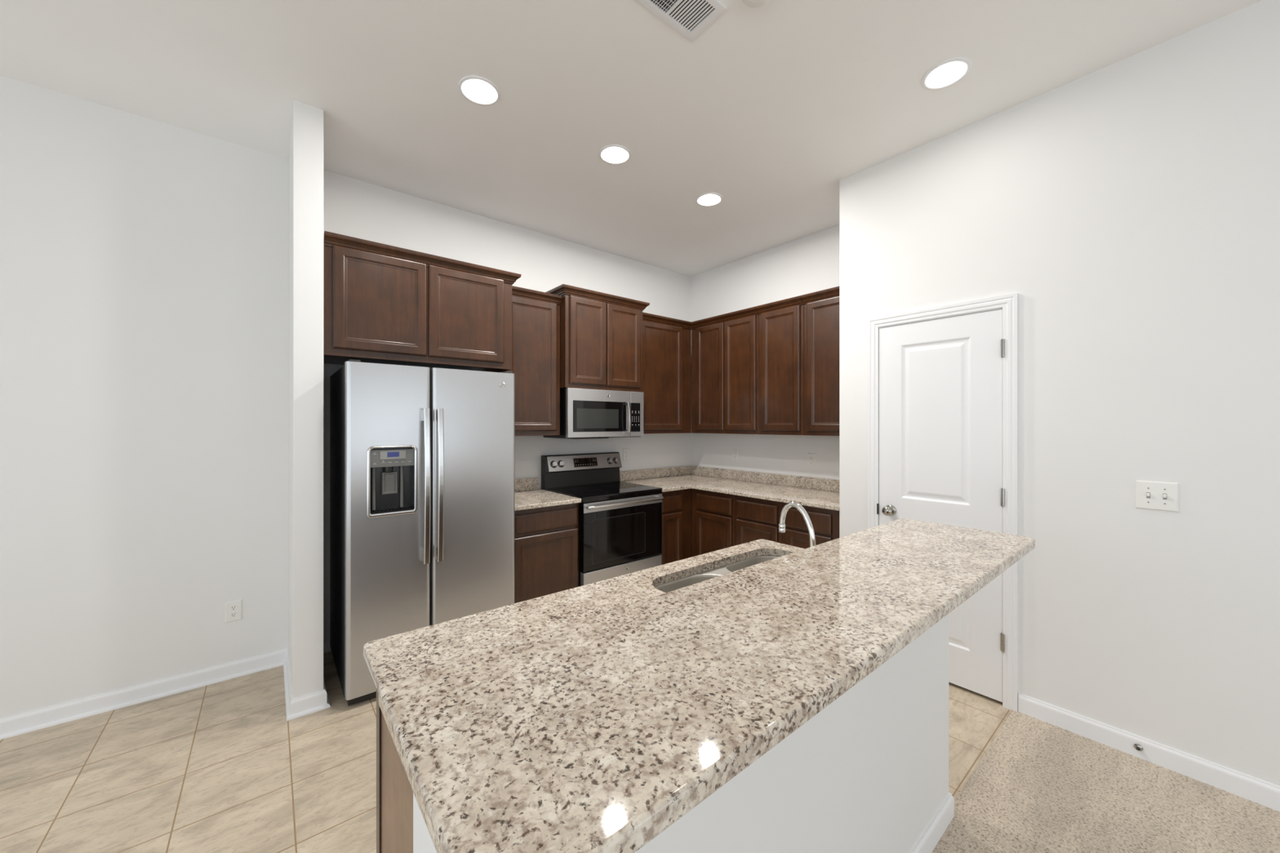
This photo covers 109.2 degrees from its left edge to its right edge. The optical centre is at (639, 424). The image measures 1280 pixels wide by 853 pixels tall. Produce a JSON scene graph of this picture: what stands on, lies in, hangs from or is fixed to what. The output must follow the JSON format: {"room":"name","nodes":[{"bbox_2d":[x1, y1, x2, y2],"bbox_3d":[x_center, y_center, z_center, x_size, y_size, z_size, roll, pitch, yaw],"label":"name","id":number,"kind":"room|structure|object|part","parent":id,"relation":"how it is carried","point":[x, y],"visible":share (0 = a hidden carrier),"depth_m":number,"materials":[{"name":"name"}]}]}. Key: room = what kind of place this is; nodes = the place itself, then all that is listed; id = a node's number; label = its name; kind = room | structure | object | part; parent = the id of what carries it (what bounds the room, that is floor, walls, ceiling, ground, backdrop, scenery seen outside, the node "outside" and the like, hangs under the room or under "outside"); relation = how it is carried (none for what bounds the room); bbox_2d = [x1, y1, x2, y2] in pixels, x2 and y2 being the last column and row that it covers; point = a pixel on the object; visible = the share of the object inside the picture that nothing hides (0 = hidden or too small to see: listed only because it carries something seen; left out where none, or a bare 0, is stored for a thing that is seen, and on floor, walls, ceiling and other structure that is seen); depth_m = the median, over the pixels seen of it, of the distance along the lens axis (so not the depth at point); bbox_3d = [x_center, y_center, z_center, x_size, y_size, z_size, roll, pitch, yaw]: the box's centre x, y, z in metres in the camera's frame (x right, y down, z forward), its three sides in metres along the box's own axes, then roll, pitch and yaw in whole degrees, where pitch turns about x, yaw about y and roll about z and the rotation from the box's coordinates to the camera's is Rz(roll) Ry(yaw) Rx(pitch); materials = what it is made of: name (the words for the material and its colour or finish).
{"room":"kitchen","nodes":[
{"label":"kitchen","id":0,"kind":"room"},
{"bbox_2d":[288,99,323,698],"bbox_3d":[-1.871,-0.083,2.537,0.124,3.045,0.663,0,0,-39],"label":"wall","id":1,"kind":"structure","parent":0,"point":[306,141],"depth_m":2.28,"materials":[{"name":"paint"}]},
{"bbox_2d":[283,647,330,721],"bbox_3d":[-1.863,1.396,2.527,0.176,0.088,0.689,0,0,-39],"label":"baseboard","id":2,"kind":"structure","parent":1,"relation":"attached to","point":[311,703],"depth_m":2.29,"materials":[{"name":"paint"}]},
{"bbox_2d":[0,75,690,718],"bbox_3d":[-2.102,-0.083,2.854,6.990,3.045,0.120,0,0,-39],"label":"wall","id":3,"kind":"structure","parent":0,"point":[144,262],"depth_m":2.40,"materials":[{"name":"paint"}]},
{"bbox_2d":[0,648,287,739],"bbox_3d":[-3.396,1.396,1.704,3.292,0.088,0.026,0,0,-39],"label":"baseboard","id":4,"kind":"structure","parent":3,"relation":"attached to","point":[47,717],"depth_m":2.34,"materials":[{"name":"paint"}]},
{"bbox_2d":[225,599,241,622],"bbox_3d":[-2.319,1.066,2.594,0.072,0.116,0.008,0,0,-39],"label":"wall outlet","id":5,"kind":"object","parent":3,"relation":"attached to","point":[233,608],"visible":1,"depth_m":2.59,"materials":[{"name":"white plastic"}]},
{"bbox_2d":[230,604,236,610],"bbox_3d":[-2.317,1.046,2.592,0.031,0.031,0.002,0,0,-39],"label":"receptacle","id":6,"kind":"object","parent":5,"relation":"attached to","point":[233,607],"depth_m":2.59,"materials":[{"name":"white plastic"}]},
{"bbox_2d":[230,612,236,617],"bbox_3d":[-2.317,1.085,2.592,0.031,0.031,0.002,0,0,-39],"label":"receptacle","id":7,"kind":"object","parent":5,"relation":"attached to","point":[233,615],"depth_m":2.59,"materials":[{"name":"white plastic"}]},
{"bbox_2d":[323,231,521,372],"bbox_3d":[-1.406,-0.676,2.919,1.072,0.629,0.655,0,0,-39],"label":"upper cabinet","id":8,"kind":"object","parent":3,"relation":"attached to","point":[384,304],"visible":0.94,"depth_m":2.62,"materials":[{"name":"brown wood"}]},
{"bbox_3d":[-1.429,-0.671,2.523,0.458,0.542,0.018,0,0,-39],"label":"door","id":9,"kind":"part","parent":8,"relation":"part of","materials":[{"name":"brown wood"}]},
{"bbox_3d":[-1.406,-0.961,2.919,1.072,0.060,0.655,0,0,-39],"label":"crown molding","id":10,"kind":"part","parent":8,"relation":"part of","materials":[{"name":"brown wood"}]},
{"bbox_3d":[-1.066,-0.671,2.819,0.459,0.542,0.018,0,0,-39],"label":"door","id":11,"kind":"part","parent":8,"relation":"part of","materials":[{"name":"brown wood"}]},
{"bbox_2d":[515,477,538,491],"bbox_3d":[-1.045,0.491,3.624,0.512,0.098,0.021,0,0,-39],"label":"backsplash","id":12,"kind":"structure","parent":3,"relation":"attached to","point":[523,484],"depth_m":3.71,"materials":[{"name":"stone"}]},
{"bbox_2d":[502,285,563,435],"bbox_3d":[-0.896,-0.456,3.520,0.471,1.081,0.368,0,0,-39],"label":"upper cabinet","id":13,"kind":"object","parent":3,"relation":"attached to","point":[535,314],"visible":0.65,"depth_m":3.42,"materials":[{"name":"brown wood"}]},
{"bbox_3d":[-0.794,-0.966,3.395,0.471,0.060,0.045,0,0,-39],"label":"crown molding","id":14,"kind":"part","parent":13,"relation":"part of","materials":[{"name":"brown wood"}]},
{"bbox_2d":[546,284,649,391],"bbox_3d":[-0.388,-0.675,3.886,0.863,0.778,0.443,0,0,-39],"label":"upper cabinet","id":15,"kind":"object","parent":3,"relation":"attached to","point":[601,334],"visible":0.88,"depth_m":3.69,"materials":[{"name":"brown wood"}]},
{"bbox_3d":[-0.409,-0.660,3.628,0.341,0.680,0.018,0,0,-39],"label":"door","id":16,"kind":"part","parent":15,"relation":"part of","materials":[{"name":"brown wood"}]},
{"bbox_2d":[543,387,643,439],"bbox_3d":[-0.375,-0.084,3.881,0.760,0.400,0.467,0,0,-39],"label":"microwave","id":17,"kind":"object","parent":15,"relation":"attached to","point":[584,413],"visible":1,"depth_m":3.69,"materials":[{"name":"silver metal"}]},
{"bbox_3d":[-0.329,-0.089,3.708,0.612,0.386,0.031,0,0,-39],"label":"door","id":18,"kind":"part","parent":17,"relation":"part of","materials":[{"name":"silver metal"}]},
{"bbox_3d":[-0.090,-0.059,3.832,0.024,0.254,0.030,0,0,-39],"label":"handle","id":19,"kind":"part","parent":17,"relation":"part of","materials":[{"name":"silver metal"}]},
{"bbox_3d":[-0.388,-1.034,3.886,0.863,0.060,0.443,0,0,-39],"label":"crown molding","id":20,"kind":"part","parent":15,"relation":"part of","materials":[{"name":"brown wood"}]},
{"bbox_3d":[-0.133,-0.660,3.854,0.353,0.680,0.018,0,0,-39],"label":"door","id":21,"kind":"part","parent":15,"relation":"part of","materials":[{"name":"brown wood"}]},
{"bbox_2d":[622,448,628,460],"bbox_3d":[-0.134,0.290,4.377,0.072,0.116,0.008,0,0,-39],"label":"wall outlet","id":22,"kind":"object","parent":3,"relation":"attached to","point":[625,451],"visible":1,"depth_m":4.37,"materials":[{"name":"white plastic"}]},
{"bbox_2d":[619,465,691,481],"bbox_3d":[0.168,0.493,4.613,1.006,0.094,0.021,0,0,-39],"label":"backsplash","id":23,"kind":"structure","parent":3,"relation":"attached to","point":[628,475],"depth_m":4.58,"materials":[{"name":"stone"}]},
{"bbox_2d":[642,311,691,433],"bbox_3d":[0.154,-0.456,4.377,0.680,1.081,0.368,0,0,-39],"label":"upper cabinet","id":24,"kind":"object","parent":3,"relation":"attached to","point":[666,341],"visible":0.7,"depth_m":4.25,"materials":[{"name":"brown wood"}]},
{"bbox_3d":[0.256,-0.966,4.252,0.680,0.060,0.045,0,0,-39],"label":"crown molding","id":25,"kind":"part","parent":24,"relation":"part of","materials":[{"name":"brown wood"}]},
{"bbox_2d":[0,651,1012,852],"bbox_3d":[-1.187,1.490,1.732,6.990,0.100,3.015,0,0,-39],"label":"floor","id":26,"kind":"structure","parent":0,"point":[219,767],"depth_m":1.87,"materials":[{"name":"beige tile"}]},
{"bbox_2d":[376,688,413,852],"bbox_3d":[0.120,1.006,1.420,1.578,0.868,0.513,0,0,-39],"label":"base cabinet","id":27,"kind":"object","parent":26,"relation":"on","point":[394,792],"visible":0.03,"depth_m":0.99,"materials":[{"name":"brown wood"}]},
{"bbox_3d":[-0.017,1.006,1.589,1.578,0.868,0.040,0,0,-39],"label":"frame","id":28,"kind":"part","parent":27,"relation":"part of","materials":[{"name":"wood"}]},
{"bbox_2d":[363,538,804,693],"bbox_3d":[0.114,0.555,1.431,1.630,0.030,0.538,0,0,-39],"label":"countertop","id":29,"kind":"structure","parent":27,"relation":"on","point":[389,658],"depth_m":1.27,"materials":[{"name":"stone"}]},
{"bbox_2d":[655,555,778,592],"bbox_3d":[0.398,0.671,1.648,0.790,0.201,0.417,0,0,-39],"label":"sink","id":30,"kind":"object","parent":29,"relation":"in","point":[689,580],"visible":0.09,"depth_m":1.74,"materials":[{"name":"silver metal"}]},
{"bbox_3d":[0.251,0.671,1.528,0.364,0.201,0.373,0,0,-39],"label":"bowl","id":31,"kind":"part","parent":30,"relation":"part of","materials":[{"name":"silver metal"}]},
{"bbox_3d":[0.555,0.661,1.776,0.336,0.181,0.373,0,0,-39],"label":"bowl","id":32,"kind":"part","parent":30,"relation":"part of","materials":[{"name":"silver metal"}]},
{"bbox_2d":[778,502,815,546],"bbox_3d":[0.539,0.403,1.542,0.054,0.275,0.156,0,0,-39],"label":"faucet","id":33,"kind":"object","parent":29,"relation":"on","point":[782,519],"visible":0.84,"depth_m":1.53,"materials":[{"name":"silver metal"}]},
{"bbox_2d":[329,359,515,706],"bbox_3d":[-1.346,0.556,2.831,0.897,1.768,0.844,0,0,-39],"label":"refrigerator","id":34,"kind":"object","parent":26,"relation":"on","point":[422,459],"visible":0.94,"depth_m":2.50,"materials":[{"name":"grey metal"}]},
{"bbox_3d":[-1.337,0.534,2.426,0.398,1.702,0.066,0,0,-39],"label":"freezer door","id":35,"kind":"part","parent":34,"relation":"part of","materials":[{"name":"silver metal"}]},
{"bbox_3d":[-1.315,0.178,2.416,0.210,0.091,0.016,0,0,-39],"label":"control panel","id":36,"kind":"part","parent":34,"relation":"part of","materials":[{"name":"grey plastic"}]},
{"bbox_3d":[-1.174,0.717,2.489,0.024,0.071,0.045,0,0,-39],"label":"handle mount","id":37,"kind":"part","parent":34,"relation":"part of","materials":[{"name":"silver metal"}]},
{"bbox_3d":[-1.153,0.334,2.464,0.031,0.844,0.030,0,0,-39],"label":"handle","id":38,"kind":"part","parent":34,"relation":"part of","materials":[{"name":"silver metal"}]},
{"bbox_3d":[-1.119,0.717,2.533,0.024,0.071,0.045,0,0,-39],"label":"handle mount","id":39,"kind":"part","parent":34,"relation":"part of","materials":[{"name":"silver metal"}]},
{"bbox_3d":[-1.099,0.334,2.508,0.031,0.844,0.030,0,0,-39],"label":"handle","id":40,"kind":"part","parent":34,"relation":"part of","materials":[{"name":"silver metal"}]},
{"bbox_3d":[-0.986,0.534,2.712,0.489,1.702,0.066,0,0,-39],"label":"fresh food door","id":41,"kind":"part","parent":34,"relation":"part of","materials":[{"name":"silver metal"}]},
{"bbox_2d":[515,502,578,603],"bbox_3d":[-0.843,1.006,3.396,0.538,0.868,0.627,0,0,-39],"label":"base cabinet","id":42,"kind":"object","parent":26,"relation":"on","point":[547,538],"visible":0.46,"depth_m":3.15,"materials":[{"name":"brown wood"}]},
{"bbox_3d":[-0.645,0.669,3.165,0.495,0.131,0.018,0,0,-39],"label":"drawer","id":43,"kind":"part","parent":42,"relation":"part of","materials":[{"name":"brown wood"}]},
{"bbox_2d":[515,477,581,511],"bbox_3d":[-0.837,0.506,3.389,0.538,0.128,0.647,0,0,-39],"label":"countertop","id":44,"kind":"structure","parent":42,"relation":"on","point":[528,495],"depth_m":3.36,"materials":[{"name":"stone"}]},
{"bbox_2d":[541,451,663,586],"bbox_3d":[-0.301,0.849,3.773,0.772,1.182,0.724,0,0,-39],"label":"electric range","id":45,"kind":"object","parent":26,"relation":"on","point":[620,522],"visible":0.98,"depth_m":3.61,"materials":[{"name":"black glass"}]},
{"bbox_3d":[-0.713,0.333,3.785,0.051,0.050,0.037,0,0,-39],"label":"knob","id":46,"kind":"part","parent":45,"relation":"part of","materials":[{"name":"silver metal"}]},
{"bbox_3d":[-0.660,0.333,3.828,0.051,0.050,0.037,0,0,-39],"label":"knob","id":47,"kind":"part","parent":45,"relation":"part of","materials":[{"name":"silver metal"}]},
{"bbox_3d":[-0.476,0.332,3.993,0.247,0.080,0.025,0,0,-39],"label":"display frame","id":48,"kind":"part","parent":45,"relation":"part of","materials":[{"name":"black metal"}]},
{"bbox_2d":[545,481,662,502],"bbox_3d":[-0.299,0.551,3.771,0.772,0.042,0.594,0,0,-39],"label":"cooktop","id":49,"kind":"object","parent":45,"relation":"in","point":[588,491],"depth_m":3.66,"materials":[{"name":"black glass"}]},
{"bbox_3d":[-0.268,0.333,4.147,0.051,0.050,0.037,0,0,-39],"label":"knob","id":50,"kind":"part","parent":45,"relation":"part of","materials":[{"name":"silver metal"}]},
{"bbox_3d":[-0.215,0.333,4.191,0.051,0.050,0.037,0,0,-39],"label":"knob","id":51,"kind":"part","parent":45,"relation":"part of","materials":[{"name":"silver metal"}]},
{"bbox_3d":[-0.128,0.828,3.561,0.764,0.500,0.044,0,0,-39],"label":"oven door","id":52,"kind":"part","parent":45,"relation":"part of","materials":[{"name":"black glass"}]},
{"bbox_3d":[-0.128,1.226,3.561,0.764,0.279,0.044,0,0,-39],"label":"storage drawer","id":53,"kind":"part","parent":45,"relation":"part of","materials":[{"name":"silver metal"}]},
{"bbox_3d":[-0.086,0.604,3.510,0.732,0.027,0.046,0,0,-39],"label":"handle","id":54,"kind":"part","parent":45,"relation":"part of","materials":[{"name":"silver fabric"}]},
{"bbox_2d":[659,488,691,564],"bbox_3d":[0.123,1.006,4.184,0.396,0.868,0.627,0,0,-39],"label":"base cabinet","id":55,"kind":"object","parent":26,"relation":"on","point":[676,505],"visible":0.41,"depth_m":3.94,"materials":[{"name":"brown wood"}]},
{"bbox_3d":[0.276,1.045,3.916,0.243,0.560,0.018,0,0,-39],"label":"door","id":56,"kind":"part","parent":55,"relation":"part of","materials":[{"name":"brown wood"}]},
{"bbox_3d":[0.276,0.679,3.916,0.243,0.138,0.018,0,0,-39],"label":"drawer","id":57,"kind":"part","parent":55,"relation":"part of","materials":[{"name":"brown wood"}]},
{"bbox_2d":[692,488,735,556],"bbox_3d":[0.847,1.006,4.079,0.627,0.868,0.486,0,0,-39],"label":"base cabinet","id":58,"kind":"object","parent":26,"relation":"on","point":[713,513],"visible":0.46,"depth_m":3.88,"materials":[{"name":"brown wood"}]},
{"bbox_3d":[0.624,0.679,3.870,0.018,0.138,0.397,0,0,-39],"label":"drawer","id":59,"kind":"part","parent":58,"relation":"part of","materials":[{"name":"brown wood"}]},
{"bbox_3d":[0.624,1.045,3.870,0.018,0.560,0.397,0,0,-39],"label":"door","id":60,"kind":"part","parent":58,"relation":"part of","materials":[{"name":"brown wood"}]},
{"bbox_2d":[619,465,839,511],"bbox_3d":[0.789,0.508,3.851,1.006,0.124,1.988,0,0,-39],"label":"countertop","id":61,"kind":"structure","parent":58,"relation":"on","point":[822,493],"depth_m":4.03,"materials":[{"name":"stone"}]},
{"bbox_2d":[735,495,782,545],"bbox_3d":[1.140,1.006,3.720,0.627,0.868,0.436,0,0,-39],"label":"base cabinet","id":62,"kind":"object","parent":26,"relation":"on","point":[756,519],"visible":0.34,"depth_m":3.52,"materials":[{"name":"brown wood"}]},
{"bbox_3d":[0.902,0.679,3.530,0.018,0.138,0.381,0,0,-39],"label":"drawer","id":63,"kind":"part","parent":62,"relation":"part of","materials":[{"name":"brown wood"}]},
{"bbox_3d":[0.902,1.045,3.530,0.018,0.560,0.381,0,0,-39],"label":"door","id":64,"kind":"part","parent":62,"relation":"part of","materials":[{"name":"brown wood"}]},
{"bbox_2d":[782,502,839,548],"bbox_3d":[1.421,1.006,3.376,0.627,0.868,0.446,0,0,-39],"label":"base cabinet","id":65,"kind":"object","parent":26,"relation":"on","point":[825,522],"visible":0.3,"depth_m":3.18,"materials":[{"name":"brown wood"}]},
{"bbox_3d":[1.174,0.679,3.196,0.018,0.138,0.354,0,0,-39],"label":"drawer","id":66,"kind":"part","parent":65,"relation":"part of","materials":[{"name":"brown wood"}]},
{"bbox_3d":[1.174,1.045,3.196,0.018,0.560,0.354,0,0,-39],"label":"door","id":67,"kind":"part","parent":65,"relation":"part of","materials":[{"name":"brown wood"}]},
{"bbox_2d":[0,0,1261,276],"bbox_3d":[0.173,-1.655,0.064,6.990,0.100,7.320,0,0,-39],"label":"ceiling","id":68,"kind":"structure","parent":0,"point":[775,104],"depth_m":2.13,"materials":[{"name":"paint"}]},
{"bbox_2d":[458,75,500,105],"bbox_3d":[-0.771,-1.601,2.187,0.190,0.007,0.190,0,0,-39],"label":"recessed light","id":69,"kind":"object","parent":68,"relation":"in","point":[477,90],"visible":1,"depth_m":2.18,"materials":[{"name":"paint"}]},
{"bbox_3d":[-0.771,-1.601,2.187,0.092,0.002,0.092,0,0,-39],"label":"bulb","id":70,"kind":"part","parent":69,"relation":"part of","materials":[{"name":"white"}]},
{"bbox_2d":[599,144,631,164],"bbox_3d":[-0.149,-1.601,2.702,0.190,0.007,0.190,0,0,-39],"label":"recessed light","id":71,"kind":"object","parent":68,"relation":"in","point":[611,153],"visible":1,"depth_m":2.69,"materials":[{"name":"paint"}]},
{"bbox_3d":[-0.149,-1.601,2.702,0.092,0.002,0.092,0,0,-39],"label":"bulb","id":72,"kind":"part","parent":71,"relation":"part of","materials":[{"name":"white"}]},
{"bbox_2d":[635,0,726,40],"bbox_3d":[0.135,-1.601,1.711,0.360,0.008,0.195,0,0,-39],"label":"ceiling vent","id":73,"kind":"object","parent":68,"relation":"in","point":[689,18],"visible":1,"depth_m":1.77,"materials":[{"name":"metal"}]},
{"bbox_2d":[695,192,722,206],"bbox_3d":[0.492,-1.601,3.241,0.190,0.007,0.190,0,0,-39],"label":"recessed light","id":74,"kind":"object","parent":68,"relation":"in","point":[707,199],"visible":1,"depth_m":3.24,"materials":[{"name":"white"}]},
{"bbox_3d":[0.492,-1.601,3.241,0.092,0.002,0.092,0,0,-39],"label":"bulb","id":75,"kind":"part","parent":74,"relation":"part of","materials":[{"name":"white"}]},
{"bbox_2d":[741,0,769,7],"bbox_3d":[0.432,-1.585,1.663,0.140,0.041,0.140,0,0,-39],"label":"smoke detector","id":76,"kind":"object","parent":68,"relation":"attached to","point":[751,3],"visible":1,"depth_m":1.69,"materials":[{"name":"white plastic"}]},
{"bbox_2d":[921,57,971,89],"bbox_3d":[1.400,-1.601,2.082,0.190,0.007,0.190,0,0,-39],"label":"recessed light","id":77,"kind":"object","parent":68,"relation":"in","point":[947,73],"visible":1,"depth_m":2.07,"materials":[{"name":"paint"}]},
{"bbox_3d":[1.400,-1.601,2.082,0.092,0.002,0.092,0,0,-39],"label":"bulb","id":78,"kind":"part","parent":77,"relation":"part of","materials":[{"name":"white"}]},
{"bbox_2d":[413,613,948,852],"bbox_3d":[0.391,0.925,1.183,1.758,1.030,0.190,0,0,-39],"label":"wall","id":79,"kind":"structure","parent":0,"point":[868,772],"depth_m":1.18,"materials":[{"name":"paint"}]},
{"bbox_2d":[378,518,1035,852],"bbox_3d":[0.473,0.395,1.095,1.872,0.030,0.425,0,0,-39],"label":"countertop","id":80,"kind":"structure","parent":79,"relation":"on","point":[599,733],"depth_m":0.65,"materials":[{"name":"stone"}]},
{"bbox_2d":[909,792,954,852],"bbox_3d":[0.391,1.396,1.183,1.783,0.088,0.215,0,0,-39],"label":"baseboard","id":81,"kind":"structure","parent":79,"relation":"attached to","point":[935,828],"depth_m":1.56,"materials":[{"name":"paint"}]},
{"bbox_2d":[690,224,839,556],"bbox_3d":[2.835,-0.083,2.236,0.120,3.045,7.080,0,0,-39],"label":"wall","id":82,"kind":"structure","parent":0,"point":[810,264],"depth_m":4.16,"materials":[{"name":"paint"}]},
{"bbox_2d":[691,306,759,434],"bbox_3d":[0.866,-0.456,4.262,0.368,1.081,0.798,0,0,-39],"label":"upper cabinet","id":83,"kind":"object","parent":82,"relation":"attached to","point":[725,348],"visible":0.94,"depth_m":4.12,"materials":[{"name":"brown wood"}]},
{"bbox_3d":[0.654,-0.443,4.286,0.018,0.986,0.341,0,0,-39],"label":"door","id":84,"kind":"part","parent":83,"relation":"part of","materials":[{"name":"brown wood"}]},
{"bbox_3d":[0.741,-0.966,4.160,0.045,0.060,0.798,0,0,-39],"label":"crown molding","id":85,"kind":"part","parent":83,"relation":"part of","materials":[{"name":"brown wood"}]},
{"bbox_3d":[0.878,-0.443,4.012,0.018,0.986,0.342,0,0,-39],"label":"door","id":86,"kind":"part","parent":83,"relation":"part of","materials":[{"name":"brown wood"}]},
{"bbox_2d":[732,448,737,461],"bbox_3d":[0.933,0.304,4.466,0.008,0.116,0.072,0,0,-39],"label":"wall outlet","id":87,"kind":"object","parent":82,"relation":"attached to","point":[735,452],"visible":1,"depth_m":4.46,"materials":[{"name":"white plastic"}]},
{"bbox_2d":[690,465,839,492],"bbox_3d":[1.178,0.493,4.154,0.021,0.094,1.968,0,0,-39],"label":"backsplash","id":88,"kind":"structure","parent":82,"relation":"attached to","point":[833,485],"depth_m":4.13,"materials":[{"name":"stone"}]},
{"bbox_2d":[755,295,804,435],"bbox_3d":[1.251,-0.456,3.790,0.368,1.081,0.415,0,0,-39],"label":"upper cabinet","id":89,"kind":"object","parent":82,"relation":"attached to","point":[781,322],"visible":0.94,"depth_m":3.68,"materials":[{"name":"brown wood"}]},
{"bbox_3d":[1.126,-0.966,3.688,0.045,0.060,0.415,0,0,-39],"label":"crown molding","id":90,"kind":"part","parent":89,"relation":"part of","materials":[{"name":"brown wood"}]},
{"bbox_2d":[807,453,815,467],"bbox_3d":[1.445,0.303,3.838,0.008,0.116,0.072,0,0,-39],"label":"wall outlet","id":91,"kind":"object","parent":82,"relation":"attached to","point":[811,457],"visible":1,"depth_m":3.83,"materials":[{"name":"white plastic"}]},
{"bbox_2d":[800,286,839,435],"bbox_3d":[1.523,-0.456,3.456,0.368,1.081,0.440,0,0,-39],"label":"upper cabinet","id":92,"kind":"object","parent":82,"relation":"attached to","point":[821,308],"visible":0.6,"depth_m":3.41,"materials":[{"name":"brown wood"}]},
{"bbox_3d":[1.398,-0.966,3.354,0.045,0.060,0.440,0,0,-39],"label":"crown molding","id":93,"kind":"part","parent":92,"relation":"part of","materials":[{"name":"brown wood"}]},
{"bbox_2d":[839,0,1279,786],"bbox_3d":[3.170,-0.083,1.224,0.640,3.045,5.089,0,0,-39],"label":"wall","id":94,"kind":"structure","parent":0,"point":[1130,206],"depth_m":1.98,"materials":[{"name":"paint"}]},
{"bbox_2d":[876,309,1004,702],"bbox_3d":[1.649,0.416,2.548,0.104,2.012,0.627,0,0,-39],"label":"door","id":95,"kind":"structure","parent":94,"relation":"in","point":[940,380],"depth_m":2.49,"materials":[{"name":"paint"}]},
{"bbox_3d":[1.464,0.519,2.797,0.015,0.065,0.007,0,0,-39],"label":"strike plate","id":96,"kind":"part","parent":95,"relation":"part of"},
{"bbox_3d":[1.486,0.517,2.721,0.069,0.064,0.064,0,0,-39],"label":"knob","id":97,"kind":"part","parent":95,"relation":"part of","materials":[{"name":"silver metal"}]},
{"bbox_2d":[879,307,1002,328],"bbox_3d":[1.711,0.418,2.601,0.122,2.043,0.632,0,0,-39],"label":"trim","id":98,"kind":"structure","parent":94,"relation":"attached to","point":[1000,308],"depth_m":2.53,"materials":[{"name":"paint"}]},
{"bbox_2d":[867,293,1017,711],"bbox_3d":[1.657,0.392,2.558,0.018,2.097,0.732,0,0,-39],"label":"trim","id":99,"kind":"structure","parent":94,"relation":"attached to","point":[1009,303],"depth_m":2.31,"materials":[{"name":"paint"}]},
{"bbox_2d":[1133,743,1142,751],"bbox_3d":[2.137,1.389,1.950,0.017,0.027,0.027,0,0,-39],"label":"door stop","id":100,"kind":"object","parent":94,"relation":"attached to","point":[1136,746],"visible":1,"depth_m":1.95,"materials":[{"name":"silver metal"}]},
{"bbox_2d":[1017,693,1279,812],"bbox_3d":[3.209,1.390,0.660,0.012,0.088,4.166,0,0,-39],"label":"baseboard","id":101,"kind":"structure","parent":94,"relation":"attached to","point":[1258,791],"depth_m":1.91,"materials":[{"name":"paint"}]},
{"bbox_2d":[1135,480,1178,511],"bbox_3d":[2.179,0.302,1.918,0.018,0.120,0.120,0,0,-39],"label":"light switch","id":102,"kind":"object","parent":94,"relation":"attached to","point":[1156,495],"visible":1,"depth_m":1.92,"materials":[{"name":"white plastic"}]},
{"bbox_2d":[931,710,1279,852],"bbox_3d":[1.127,1.487,-1.104,6.990,0.106,4.305,0,0,-39],"label":"floor","id":103,"kind":"structure","parent":0,"point":[1040,786],"depth_m":1.71,"materials":[{"name":"beige carpet"}]}
]}

